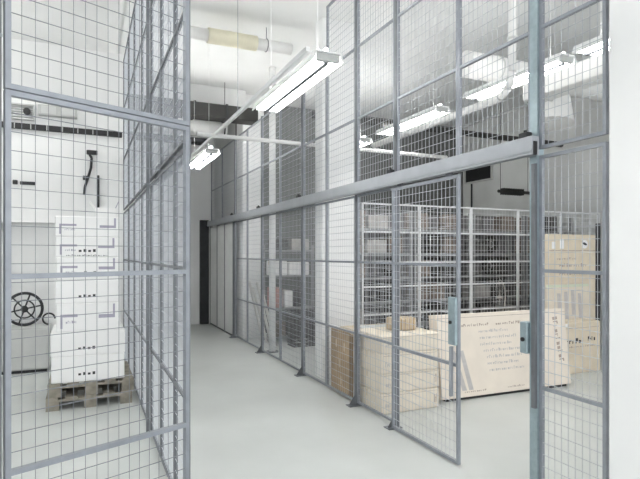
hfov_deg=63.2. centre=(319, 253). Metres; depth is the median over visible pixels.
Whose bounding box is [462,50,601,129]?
duct
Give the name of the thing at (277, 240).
tool case
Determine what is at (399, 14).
mesh fence section
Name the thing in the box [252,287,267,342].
plank
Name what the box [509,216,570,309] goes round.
storage rack
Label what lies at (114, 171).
wall
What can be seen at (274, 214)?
mesh fence section
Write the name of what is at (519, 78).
fluorescent light
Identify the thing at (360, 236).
carton
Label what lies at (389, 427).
fence post
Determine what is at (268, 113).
mesh fence section
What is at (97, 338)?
carton
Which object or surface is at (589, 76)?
duct
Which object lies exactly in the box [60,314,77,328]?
print
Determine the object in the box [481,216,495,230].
storage bin
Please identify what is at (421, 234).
drum
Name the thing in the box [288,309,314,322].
crate
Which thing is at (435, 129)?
ceiling pipe
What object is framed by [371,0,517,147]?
pipe
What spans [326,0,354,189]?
mesh fence section
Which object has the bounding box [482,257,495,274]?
tyre
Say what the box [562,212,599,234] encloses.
mesh fence section
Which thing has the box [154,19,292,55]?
ceiling pipe
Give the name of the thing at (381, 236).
carton
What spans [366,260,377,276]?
storage bin
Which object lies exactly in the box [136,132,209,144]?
cable tray
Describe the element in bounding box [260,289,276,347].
plank
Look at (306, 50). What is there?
lighting trunking
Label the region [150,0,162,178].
mesh fence section
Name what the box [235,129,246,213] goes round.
mesh fence section
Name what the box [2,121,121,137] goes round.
duct
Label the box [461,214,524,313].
storage rack
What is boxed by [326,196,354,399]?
mesh fence section
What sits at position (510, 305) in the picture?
carton
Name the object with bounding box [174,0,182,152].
mesh fence section
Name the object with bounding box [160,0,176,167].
mesh fence section
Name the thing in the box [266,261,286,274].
carton
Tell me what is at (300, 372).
fence post
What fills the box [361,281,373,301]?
drum
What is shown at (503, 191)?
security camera
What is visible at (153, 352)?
mesh fence section
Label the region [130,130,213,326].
wall
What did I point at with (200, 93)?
beam
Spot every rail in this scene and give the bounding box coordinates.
[155,135,190,182]
[207,130,538,226]
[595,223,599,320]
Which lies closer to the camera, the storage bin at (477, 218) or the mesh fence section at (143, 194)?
the mesh fence section at (143, 194)
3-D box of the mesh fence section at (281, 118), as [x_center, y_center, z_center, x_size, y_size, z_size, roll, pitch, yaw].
[-0.402,-1.425,7.203,0.024,1.540,0.838,0,0,-24]
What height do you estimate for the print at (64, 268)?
0.118 m
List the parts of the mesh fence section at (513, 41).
rail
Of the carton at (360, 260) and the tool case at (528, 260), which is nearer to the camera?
the carton at (360, 260)
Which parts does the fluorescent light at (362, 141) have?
hanging rod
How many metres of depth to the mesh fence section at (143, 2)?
5.22 m
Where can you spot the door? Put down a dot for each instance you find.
(454, 303)
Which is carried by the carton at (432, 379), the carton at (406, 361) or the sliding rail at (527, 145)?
the carton at (406, 361)
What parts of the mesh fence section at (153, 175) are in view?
rail, rail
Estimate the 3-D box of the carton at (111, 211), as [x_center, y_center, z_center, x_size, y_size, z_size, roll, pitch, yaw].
[-2.341,-0.482,5.647,0.290,0.181,0.260,0,0,-24]
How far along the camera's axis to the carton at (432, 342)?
5.30 m
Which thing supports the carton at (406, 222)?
on the storage rack at (405, 235)
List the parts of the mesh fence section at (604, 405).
rail, rail, rail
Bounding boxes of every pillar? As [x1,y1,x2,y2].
[237,94,263,337]
[315,17,354,378]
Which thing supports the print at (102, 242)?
on the carton at (103, 246)
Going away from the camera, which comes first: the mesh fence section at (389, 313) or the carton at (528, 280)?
the mesh fence section at (389, 313)
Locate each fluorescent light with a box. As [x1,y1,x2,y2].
[190,146,220,169]
[252,0,343,112]
[360,74,372,146]
[376,27,450,135]
[462,0,576,101]
[572,35,601,57]
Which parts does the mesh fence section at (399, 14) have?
rail, rail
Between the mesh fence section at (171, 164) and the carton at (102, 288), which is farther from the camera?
the carton at (102, 288)
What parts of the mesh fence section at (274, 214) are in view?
rail, rail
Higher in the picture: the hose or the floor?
the hose
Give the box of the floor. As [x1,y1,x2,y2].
[2,323,601,478]
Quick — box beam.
[136,77,245,106]
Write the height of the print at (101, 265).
0.118 m
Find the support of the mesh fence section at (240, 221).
attached to the fence post at (233, 334)
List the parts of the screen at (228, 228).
frame, frame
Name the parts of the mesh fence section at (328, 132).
rail, rail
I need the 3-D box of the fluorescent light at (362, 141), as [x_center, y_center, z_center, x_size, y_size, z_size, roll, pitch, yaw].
[0.450,-2.418,9.202,0.260,1.191,1.500,0,0,-24]
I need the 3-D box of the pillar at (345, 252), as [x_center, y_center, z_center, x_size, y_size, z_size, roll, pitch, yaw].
[0.213,-0.714,6.801,0.510,4.598,0.220,0,0,-24]
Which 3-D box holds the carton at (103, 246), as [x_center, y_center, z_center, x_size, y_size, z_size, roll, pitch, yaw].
[-2.567,-0.074,5.742,0.600,0.211,0.721,0,0,-24]
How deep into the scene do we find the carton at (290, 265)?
9.46 m
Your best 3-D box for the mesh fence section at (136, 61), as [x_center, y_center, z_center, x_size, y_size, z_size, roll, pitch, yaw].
[-2.004,-1.785,5.734,0.024,2.260,0.897,0,0,-24]
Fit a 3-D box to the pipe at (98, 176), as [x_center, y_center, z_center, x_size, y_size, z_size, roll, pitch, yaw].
[-3.283,-0.790,7.701,0.030,0.750,0.030,0,0,43]
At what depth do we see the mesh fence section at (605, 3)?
3.05 m
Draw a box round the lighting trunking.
[190,46,309,158]
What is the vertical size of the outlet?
0.550 m
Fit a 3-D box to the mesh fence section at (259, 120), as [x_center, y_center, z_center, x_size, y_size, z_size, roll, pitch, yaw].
[-1.104,-1.425,8.757,0.024,1.540,0.808,0,0,-24]
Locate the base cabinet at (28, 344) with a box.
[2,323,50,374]
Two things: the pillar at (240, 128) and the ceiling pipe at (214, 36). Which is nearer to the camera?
the ceiling pipe at (214, 36)
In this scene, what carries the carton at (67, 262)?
on the carton at (102, 288)
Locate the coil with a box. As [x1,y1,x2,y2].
[42,312,55,324]
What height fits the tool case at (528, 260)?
0.249 m
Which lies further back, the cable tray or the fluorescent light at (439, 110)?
the cable tray
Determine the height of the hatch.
0.390 m
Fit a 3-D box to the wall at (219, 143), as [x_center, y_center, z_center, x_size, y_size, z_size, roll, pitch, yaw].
[-2.006,-0.715,11.225,0.150,4.600,1.890,0,0,-24]
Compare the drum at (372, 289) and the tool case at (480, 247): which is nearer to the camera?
the drum at (372, 289)
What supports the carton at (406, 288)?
on the storage rack at (405, 235)
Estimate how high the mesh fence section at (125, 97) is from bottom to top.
2.260 m
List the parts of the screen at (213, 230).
frame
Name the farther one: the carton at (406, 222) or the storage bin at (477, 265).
the storage bin at (477, 265)
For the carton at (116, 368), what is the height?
0.271 m
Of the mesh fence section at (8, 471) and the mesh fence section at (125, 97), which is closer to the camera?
the mesh fence section at (8, 471)
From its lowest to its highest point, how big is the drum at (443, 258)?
0.303 m
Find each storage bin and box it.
[364,308,379,324]
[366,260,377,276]
[428,214,440,229]
[466,216,483,230]
[466,260,482,274]
[480,302,495,311]
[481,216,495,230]
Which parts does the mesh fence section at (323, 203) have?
rail, rail, rail, rail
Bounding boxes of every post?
[0,0,2,478]
[146,0,148,431]
[229,140,237,337]
[255,116,264,352]
[295,95,306,376]
[346,0,361,407]
[384,0,401,429]
[520,0,543,478]
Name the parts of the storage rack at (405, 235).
panel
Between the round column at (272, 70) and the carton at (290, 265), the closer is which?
the round column at (272, 70)
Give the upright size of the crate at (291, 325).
0.203 m
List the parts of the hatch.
hatch plate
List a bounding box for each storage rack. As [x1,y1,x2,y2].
[264,245,313,339]
[360,211,410,324]
[401,211,468,326]
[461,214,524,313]
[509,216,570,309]
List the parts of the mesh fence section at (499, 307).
rail, rail, rail, rail, rail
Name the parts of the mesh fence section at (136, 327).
rail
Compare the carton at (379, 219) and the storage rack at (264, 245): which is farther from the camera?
the storage rack at (264, 245)
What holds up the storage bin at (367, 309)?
on the storage rack at (379, 273)
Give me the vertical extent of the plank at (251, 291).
1.088 m
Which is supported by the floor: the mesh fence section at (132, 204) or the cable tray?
the mesh fence section at (132, 204)
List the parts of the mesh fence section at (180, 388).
rail, rail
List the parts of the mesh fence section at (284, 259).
rail, rail, rail, rail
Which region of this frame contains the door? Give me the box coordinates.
[392,172,460,464]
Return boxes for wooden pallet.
[46,378,131,411]
[47,361,133,398]
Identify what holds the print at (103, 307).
attached to the carton at (101, 320)
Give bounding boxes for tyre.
[380,258,391,275]
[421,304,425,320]
[466,301,480,312]
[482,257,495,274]
[484,236,497,252]
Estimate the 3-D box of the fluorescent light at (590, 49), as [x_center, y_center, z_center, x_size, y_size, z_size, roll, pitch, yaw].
[2.715,-2.418,4.190,0.260,1.191,1.400,0,0,-24]
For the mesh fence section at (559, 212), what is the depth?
7.94 m
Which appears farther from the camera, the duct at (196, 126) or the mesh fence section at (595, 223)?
the duct at (196, 126)
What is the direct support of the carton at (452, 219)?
on the storage rack at (405, 235)
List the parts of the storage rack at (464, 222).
panel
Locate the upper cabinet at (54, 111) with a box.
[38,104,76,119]
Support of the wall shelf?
attached to the wall at (114, 171)
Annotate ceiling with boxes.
[2,0,601,127]
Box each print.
[59,224,75,233]
[60,266,77,272]
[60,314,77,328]
[98,238,113,247]
[99,258,114,268]
[99,303,114,317]
[100,218,115,227]
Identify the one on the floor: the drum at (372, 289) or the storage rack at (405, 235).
the storage rack at (405, 235)
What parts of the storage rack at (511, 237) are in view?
panel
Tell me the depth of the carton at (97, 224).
5.42 m
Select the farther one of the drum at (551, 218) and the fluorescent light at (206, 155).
the drum at (551, 218)
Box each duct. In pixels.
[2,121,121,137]
[136,79,257,124]
[136,117,227,138]
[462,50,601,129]
[523,55,601,101]
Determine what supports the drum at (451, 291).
on the storage rack at (405, 235)
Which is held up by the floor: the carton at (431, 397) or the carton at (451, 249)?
the carton at (431, 397)
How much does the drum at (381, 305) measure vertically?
0.303 m
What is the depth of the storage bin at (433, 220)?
8.38 m
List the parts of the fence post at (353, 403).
foot plate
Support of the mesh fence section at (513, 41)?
attached to the post at (529, 330)
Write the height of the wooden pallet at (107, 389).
0.130 m
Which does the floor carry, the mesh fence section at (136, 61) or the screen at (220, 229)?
the screen at (220, 229)
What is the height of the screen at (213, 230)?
2.200 m
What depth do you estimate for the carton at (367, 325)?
6.14 m
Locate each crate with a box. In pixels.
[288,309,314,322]
[288,322,314,334]
[288,333,314,347]
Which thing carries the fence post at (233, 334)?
on the floor
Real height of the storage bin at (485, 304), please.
0.256 m
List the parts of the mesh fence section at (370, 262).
rail, rail, rail, rail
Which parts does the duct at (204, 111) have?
duct casing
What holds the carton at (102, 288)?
on the carton at (101, 320)
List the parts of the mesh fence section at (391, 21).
rail, rail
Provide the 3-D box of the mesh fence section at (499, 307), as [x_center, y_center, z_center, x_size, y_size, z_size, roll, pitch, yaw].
[2.599,0.440,7.726,0.897,2.230,0.024,0,0,-24]
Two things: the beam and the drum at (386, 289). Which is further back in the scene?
the beam
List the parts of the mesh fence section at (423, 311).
rail, rail, rail, rail, rail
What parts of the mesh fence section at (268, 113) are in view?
rail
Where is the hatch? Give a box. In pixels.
[464,165,492,183]
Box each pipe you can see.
[97,175,99,207]
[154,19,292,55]
[312,111,562,146]
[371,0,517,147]
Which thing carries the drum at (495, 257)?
on the storage rack at (464, 222)
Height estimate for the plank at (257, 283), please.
1.088 m
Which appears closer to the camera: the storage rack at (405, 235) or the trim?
the storage rack at (405, 235)
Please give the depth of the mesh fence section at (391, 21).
5.20 m
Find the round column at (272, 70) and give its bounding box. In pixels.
[267,66,277,352]
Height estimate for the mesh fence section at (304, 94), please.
1.540 m
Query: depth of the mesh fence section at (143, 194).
5.22 m
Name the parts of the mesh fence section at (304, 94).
rail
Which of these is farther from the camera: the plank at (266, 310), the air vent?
the plank at (266, 310)
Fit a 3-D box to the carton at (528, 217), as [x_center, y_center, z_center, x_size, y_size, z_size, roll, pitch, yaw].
[3.666,-0.516,9.299,0.260,0.261,0.300,0,0,-24]
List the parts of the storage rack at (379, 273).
panel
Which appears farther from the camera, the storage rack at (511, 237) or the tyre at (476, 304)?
the storage rack at (511, 237)
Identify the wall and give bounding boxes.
[2,37,127,357]
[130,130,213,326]
[214,123,234,226]
[235,106,462,333]
[463,96,608,343]
[609,0,639,478]
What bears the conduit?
attached to the lighting trunking
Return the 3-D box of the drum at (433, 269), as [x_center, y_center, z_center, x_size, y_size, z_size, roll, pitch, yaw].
[1.819,0.203,8.461,0.239,0.303,0.239,0,0,-24]
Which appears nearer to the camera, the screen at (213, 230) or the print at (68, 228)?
the print at (68, 228)
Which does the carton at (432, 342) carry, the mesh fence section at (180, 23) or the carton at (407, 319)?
the carton at (407, 319)
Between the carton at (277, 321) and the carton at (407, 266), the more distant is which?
the carton at (277, 321)
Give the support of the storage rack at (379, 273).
on the floor
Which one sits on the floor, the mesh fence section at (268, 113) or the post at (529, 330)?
the post at (529, 330)
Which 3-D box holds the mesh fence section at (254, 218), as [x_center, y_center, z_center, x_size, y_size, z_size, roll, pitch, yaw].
[-1.104,0.470,8.757,0.024,2.170,0.808,0,0,-24]
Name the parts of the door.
rail, rail, rail, rail, lock plate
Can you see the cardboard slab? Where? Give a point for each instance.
(334, 333)
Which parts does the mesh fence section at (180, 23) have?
rail, rail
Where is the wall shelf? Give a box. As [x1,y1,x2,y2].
[2,220,54,223]
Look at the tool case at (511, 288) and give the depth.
9.01 m
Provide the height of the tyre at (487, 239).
0.300 m
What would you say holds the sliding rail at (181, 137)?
attached to the mesh fence section at (163, 63)
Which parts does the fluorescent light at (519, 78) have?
hanging rod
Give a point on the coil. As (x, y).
(43, 321)
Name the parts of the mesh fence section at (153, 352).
rail, rail, rail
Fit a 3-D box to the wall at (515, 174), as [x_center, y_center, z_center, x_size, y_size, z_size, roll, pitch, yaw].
[5.869,-0.715,7.228,0.150,4.600,11.540,0,0,-24]
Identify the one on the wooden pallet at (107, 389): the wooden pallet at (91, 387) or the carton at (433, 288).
the wooden pallet at (91, 387)
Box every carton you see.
[50,321,124,357]
[51,352,123,383]
[55,216,119,236]
[55,237,117,256]
[55,279,118,303]
[56,257,118,279]
[56,302,118,331]
[90,201,118,216]
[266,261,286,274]
[267,287,278,307]
[267,320,285,336]
[282,290,292,306]
[287,239,307,249]
[287,262,307,274]
[340,323,385,334]
[360,211,364,227]
[360,236,361,252]
[360,260,364,277]
[360,327,438,353]
[360,347,436,373]
[360,366,438,393]
[360,384,438,414]
[364,240,386,252]
[366,215,387,228]
[379,236,401,252]
[386,316,415,330]
[404,213,427,228]
[405,283,428,299]
[406,260,429,276]
[421,282,444,298]
[429,308,570,401]
[438,214,455,229]
[439,237,455,252]
[462,284,489,297]
[494,216,513,231]
[495,304,515,311]
[514,217,529,231]
[514,238,529,252]
[514,280,529,294]
[545,234,595,319]
[545,283,589,318]
[565,318,599,373]
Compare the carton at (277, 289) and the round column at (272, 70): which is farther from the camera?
the carton at (277, 289)
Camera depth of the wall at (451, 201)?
10.86 m
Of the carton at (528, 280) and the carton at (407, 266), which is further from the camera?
the carton at (528, 280)
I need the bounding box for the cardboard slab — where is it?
[331,328,352,398]
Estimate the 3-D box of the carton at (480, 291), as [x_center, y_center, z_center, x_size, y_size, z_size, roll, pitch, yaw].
[2.645,0.624,8.838,0.340,0.201,0.320,0,0,-24]
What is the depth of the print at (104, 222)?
5.49 m
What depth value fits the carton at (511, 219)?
8.97 m
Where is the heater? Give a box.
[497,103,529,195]
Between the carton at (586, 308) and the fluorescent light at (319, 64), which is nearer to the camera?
the fluorescent light at (319, 64)
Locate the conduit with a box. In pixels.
[197,132,447,158]
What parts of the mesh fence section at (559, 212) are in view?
rail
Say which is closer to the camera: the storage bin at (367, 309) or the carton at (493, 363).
the carton at (493, 363)
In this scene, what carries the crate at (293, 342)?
on the floor
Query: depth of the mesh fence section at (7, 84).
2.36 m
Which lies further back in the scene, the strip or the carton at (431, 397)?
the strip
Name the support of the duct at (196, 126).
hanging from the ceiling
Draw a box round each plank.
[250,282,260,336]
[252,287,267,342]
[256,282,268,337]
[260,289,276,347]
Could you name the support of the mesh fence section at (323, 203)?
attached to the fence post at (300, 372)
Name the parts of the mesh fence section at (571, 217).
rail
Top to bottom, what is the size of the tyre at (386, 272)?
0.300 m
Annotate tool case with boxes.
[268,236,287,249]
[465,238,486,252]
[498,281,515,295]
[519,260,529,273]
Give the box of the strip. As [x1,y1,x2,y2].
[13,180,34,184]
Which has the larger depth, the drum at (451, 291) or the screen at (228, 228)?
the screen at (228, 228)
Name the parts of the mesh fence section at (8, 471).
rail, rail, rail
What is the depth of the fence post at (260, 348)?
8.35 m
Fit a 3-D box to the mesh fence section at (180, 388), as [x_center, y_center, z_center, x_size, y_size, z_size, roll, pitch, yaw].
[-0.843,0.470,3.164,0.024,2.170,0.457,0,0,-24]
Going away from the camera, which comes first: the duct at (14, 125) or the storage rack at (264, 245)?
the duct at (14, 125)
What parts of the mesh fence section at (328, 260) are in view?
rail, rail, rail, rail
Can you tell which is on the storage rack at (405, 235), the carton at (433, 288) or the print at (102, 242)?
the carton at (433, 288)
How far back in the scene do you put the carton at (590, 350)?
6.96 m
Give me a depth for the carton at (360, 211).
7.74 m
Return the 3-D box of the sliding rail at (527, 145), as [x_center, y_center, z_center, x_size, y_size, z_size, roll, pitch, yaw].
[-0.591,-0.698,7.458,0.067,0.165,9.320,0,0,-24]
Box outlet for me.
[545,94,574,129]
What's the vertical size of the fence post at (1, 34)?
3.000 m
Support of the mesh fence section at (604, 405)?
attached to the post at (529, 330)
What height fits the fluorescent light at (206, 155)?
1.611 m
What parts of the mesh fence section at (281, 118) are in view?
rail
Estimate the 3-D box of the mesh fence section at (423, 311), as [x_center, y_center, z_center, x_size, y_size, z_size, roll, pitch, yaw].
[1.779,0.440,7.355,0.897,2.230,0.024,0,0,-24]
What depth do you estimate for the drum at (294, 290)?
9.54 m
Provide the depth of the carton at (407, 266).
8.23 m
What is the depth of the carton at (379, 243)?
7.88 m
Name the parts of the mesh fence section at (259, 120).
rail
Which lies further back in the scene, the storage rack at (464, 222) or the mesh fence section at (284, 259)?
the storage rack at (464, 222)
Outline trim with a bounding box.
[200,220,208,323]
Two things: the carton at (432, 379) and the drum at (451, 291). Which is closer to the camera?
the carton at (432, 379)
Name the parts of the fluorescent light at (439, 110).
hanging rod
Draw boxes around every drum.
[293,289,300,306]
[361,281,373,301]
[377,281,391,300]
[380,304,391,323]
[421,234,422,252]
[424,234,438,252]
[424,257,438,275]
[425,302,440,321]
[439,257,453,275]
[440,279,454,297]
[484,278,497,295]
[495,257,507,274]
[545,216,556,232]
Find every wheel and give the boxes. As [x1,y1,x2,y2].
[11,292,43,325]
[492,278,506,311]
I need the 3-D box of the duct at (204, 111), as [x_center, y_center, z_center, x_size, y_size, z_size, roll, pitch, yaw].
[-2.152,-2.674,8.915,2.180,0.681,0.344,0,0,-24]
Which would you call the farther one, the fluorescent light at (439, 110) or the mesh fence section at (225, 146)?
the mesh fence section at (225, 146)
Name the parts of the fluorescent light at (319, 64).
hanging rod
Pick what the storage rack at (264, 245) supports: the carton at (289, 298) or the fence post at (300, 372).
the carton at (289, 298)
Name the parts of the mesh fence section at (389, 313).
rail, rail, rail, rail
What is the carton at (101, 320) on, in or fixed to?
on the carton at (97, 338)
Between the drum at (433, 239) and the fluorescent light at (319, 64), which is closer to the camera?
the fluorescent light at (319, 64)
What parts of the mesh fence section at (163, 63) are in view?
rail, rail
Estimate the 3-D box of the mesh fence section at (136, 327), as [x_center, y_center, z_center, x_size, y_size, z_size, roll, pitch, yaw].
[-2.004,0.470,5.734,0.024,2.170,0.897,0,0,-24]
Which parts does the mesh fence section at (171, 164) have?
rail, rail, rail, rail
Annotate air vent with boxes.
[11,102,34,120]
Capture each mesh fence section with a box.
[3,0,189,125]
[3,89,189,478]
[123,38,128,210]
[123,208,127,360]
[128,8,134,204]
[128,202,133,376]
[134,0,142,197]
[134,195,140,403]
[141,0,152,189]
[141,189,145,417]
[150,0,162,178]
[150,174,159,455]
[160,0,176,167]
[160,159,173,478]
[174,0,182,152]
[174,150,182,478]
[211,149,221,219]
[222,139,233,216]
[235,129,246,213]
[235,219,246,341]
[247,118,260,210]
[247,216,260,348]
[262,112,279,206]
[262,212,279,359]
[280,99,300,201]
[280,207,300,370]
[303,78,325,195]
[303,202,325,385]
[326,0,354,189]
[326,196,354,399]
[357,0,393,181]
[357,187,393,420]
[362,202,418,327]
[397,0,457,170]
[420,205,470,327]
[458,0,529,154]
[471,207,517,312]
[518,210,560,309]
[539,0,608,149]
[539,141,608,478]
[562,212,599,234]
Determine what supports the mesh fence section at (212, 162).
attached to the screen at (213, 230)
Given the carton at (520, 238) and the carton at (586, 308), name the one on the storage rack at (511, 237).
the carton at (520, 238)
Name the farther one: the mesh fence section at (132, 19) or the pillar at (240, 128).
the pillar at (240, 128)
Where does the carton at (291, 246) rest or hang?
on the storage rack at (264, 245)
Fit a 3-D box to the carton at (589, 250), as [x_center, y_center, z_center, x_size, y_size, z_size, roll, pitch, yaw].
[3.650,0.650,7.695,0.950,1.870,0.222,0,0,-24]
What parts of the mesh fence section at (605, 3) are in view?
rail, rail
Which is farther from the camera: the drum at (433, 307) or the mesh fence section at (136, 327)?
the drum at (433, 307)
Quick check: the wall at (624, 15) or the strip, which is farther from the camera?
the strip
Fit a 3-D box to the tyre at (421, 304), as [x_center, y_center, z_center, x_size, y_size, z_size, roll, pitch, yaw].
[1.575,0.945,8.329,0.300,0.300,0.086,0,0,-24]
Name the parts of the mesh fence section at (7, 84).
rail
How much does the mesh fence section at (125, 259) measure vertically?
2.170 m
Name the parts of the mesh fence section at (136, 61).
rail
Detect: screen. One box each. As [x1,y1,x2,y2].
[210,226,216,326]
[217,225,223,330]
[224,222,233,334]
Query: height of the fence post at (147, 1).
4.500 m
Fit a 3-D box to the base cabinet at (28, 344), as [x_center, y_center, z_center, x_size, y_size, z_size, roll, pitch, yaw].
[-4.026,1.285,7.088,0.620,0.600,0.465,0,0,-24]
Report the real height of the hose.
0.662 m
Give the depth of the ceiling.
7.14 m
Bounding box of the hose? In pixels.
[83,150,97,193]
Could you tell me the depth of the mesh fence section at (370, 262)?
5.20 m

